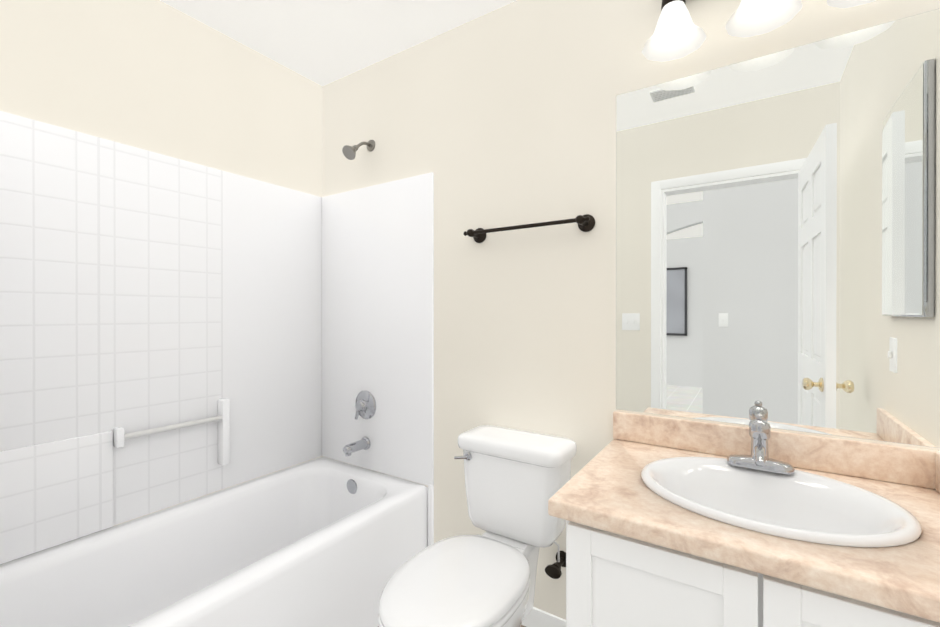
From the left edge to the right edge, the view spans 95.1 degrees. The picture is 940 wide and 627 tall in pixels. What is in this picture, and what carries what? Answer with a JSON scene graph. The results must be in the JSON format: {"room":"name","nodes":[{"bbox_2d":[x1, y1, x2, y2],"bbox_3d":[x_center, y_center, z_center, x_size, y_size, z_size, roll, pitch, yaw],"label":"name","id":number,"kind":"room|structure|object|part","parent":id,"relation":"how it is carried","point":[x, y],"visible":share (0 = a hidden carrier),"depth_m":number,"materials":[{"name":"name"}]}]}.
{"room":"bathroom","nodes":[
{"label":"bathroom","id":0,"kind":"room"},
{"bbox_2d":[0,0,322,525],"bbox_3d":[-1.318,-0.011,1.736,0.120,2.500,1.640,0,0,33],"label":"wall","id":1,"kind":"structure","parent":0,"point":[159,77],"depth_m":1.74,"materials":[{"name":"paint"}]},
{"bbox_2d":[160,0,515,85],"bbox_3d":[-1.234,-1.304,-1.450,4.500,0.100,7.120,0,0,33],"label":"ceiling","id":2,"kind":"structure","parent":0,"point":[322,42],"depth_m":1.88,"materials":[{"name":"paint"}]},
{"bbox_2d":[322,0,939,619],"bbox_3d":[0.218,-0.011,1.785,2.640,2.500,0.120,0,0,33],"label":"wall","id":3,"kind":"structure","parent":0,"point":[504,116],"depth_m":1.71,"materials":[{"name":"paint"}]},
{"bbox_2d":[342,140,374,159],"bbox_3d":[-0.548,-0.812,2.110,0.072,0.139,0.171,0,0,33],"label":"shower head","id":4,"kind":"object","parent":3,"relation":"attached to","point":[349,152],"visible":1,"depth_m":2.08},
{"bbox_2d":[463,214,594,242],"bbox_3d":[0.211,-0.331,1.663,0.530,0.064,0.092,0,0,33],"label":"towel bar","id":5,"kind":"object","parent":3,"relation":"attached to","point":[586,223],"visible":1,"depth_m":1.60,"materials":[{"name":"black metal"}]},
{"bbox_2d":[521,607,565,626],"bbox_3d":[0.183,1.196,1.729,0.825,0.085,0.013,0,0,33],"label":"baseboard","id":6,"kind":"structure","parent":3,"relation":"attached to","point":[535,617],"depth_m":1.66,"materials":[{"name":"paint"}]},
{"bbox_2d":[545,542,565,578],"bbox_3d":[0.322,0.890,1.584,0.063,0.139,0.108,0,0,33],"label":"supply valve","id":7,"kind":"object","parent":3,"relation":"attached to","point":[553,570],"visible":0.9,"depth_m":1.56,"materials":[{"name":"black metal"}]},
{"bbox_2d":[642,0,706,61],"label":"sconce","id":8,"kind":"object","parent":3,"relation":"attached to","point":[678,33],"depth_m":1.33,"materials":[{"name":"white glass"}]},
{"bbox_2d":[725,0,801,37],"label":"sconce","id":9,"kind":"object","parent":3,"relation":"attached to","point":[751,18],"depth_m":1.23,"materials":[{"name":"white glass"}]},
{"bbox_2d":[616,8,939,447],"bbox_3d":[0.850,-0.214,1.295,0.800,1.104,0.006,0,0,33],"label":"vanity mirror","id":10,"kind":"object","parent":3,"relation":"attached to","point":[777,240],"visible":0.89,"depth_m":1.24,"materials":[{"name":"clear glass"}]},
{"bbox_2d":[827,0,875,7],"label":"sconce","id":11,"kind":"object","parent":3,"relation":"attached to","point":[833,3],"depth_m":1.14,"materials":[{"name":"white glass"}]},
{"bbox_3d":[0.247,1.291,0.825,4.500,0.100,1.700,0,0,33],"label":"floor","id":12,"kind":"structure","parent":0,"visible":0},
{"bbox_2d":[0,111,433,626],"bbox_3d":[-0.906,0.299,1.540,0.783,1.880,1.516,0,0,33],"label":"bathtub","id":13,"kind":"object","parent":12,"relation":"on","point":[174,331],"visible":0.98,"depth_m":1.73,"materials":[{"name":"plastic"}]},
{"bbox_3d":[-0.565,0.633,2.123,0.144,0.483,0.137,0,0,33],"label":"chrome trim","id":14,"kind":"part","parent":13,"relation":"part of","materials":[{"name":"grey metal"}]},
{"bbox_2d":[378,425,576,626],"bbox_3d":[0.022,0.849,1.377,0.422,0.781,0.751,0,0,33],"label":"toilet","id":15,"kind":"object","parent":12,"relation":"on","point":[516,480],"visible":1,"depth_m":1.44,"materials":[{"name":"ceramic"}]},
{"bbox_3d":[-0.037,0.806,1.286,0.374,0.062,0.533,0,0,33],"label":"seat","id":16,"kind":"part","parent":15,"relation":"part of","materials":[{"name":"plastic"}]},
{"bbox_3d":[-0.027,0.534,1.606,0.062,0.030,0.029,0,0,33],"label":"handle","id":17,"kind":"part","parent":15,"relation":"part of","materials":[{"name":"silver metal"}]},
{"bbox_2d":[548,411,939,626],"bbox_3d":[0.685,0.760,1.050,0.808,0.962,0.597,0,0,33],"label":"bathroom vanity","id":18,"kind":"object","parent":12,"relation":"on","point":[673,522],"visible":1,"depth_m":0.96,"materials":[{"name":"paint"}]},
{"bbox_2d":[727,413,794,474],"bbox_3d":[0.752,0.432,1.113,0.156,0.308,0.252,0,0,33],"label":"faucet","id":19,"kind":"object","parent":18,"relation":"on","point":[759,462],"depth_m":1.18,"materials":[{"name":"silver metal"}]},
{"bbox_2d":[641,457,921,546],"bbox_3d":[0.708,0.503,1.046,0.546,0.159,0.442,0,0,33],"label":"basin","id":20,"kind":"object","parent":18,"relation":"in","point":[778,502],"depth_m":1.07,"materials":[{"name":"ceramic"}]}
]}

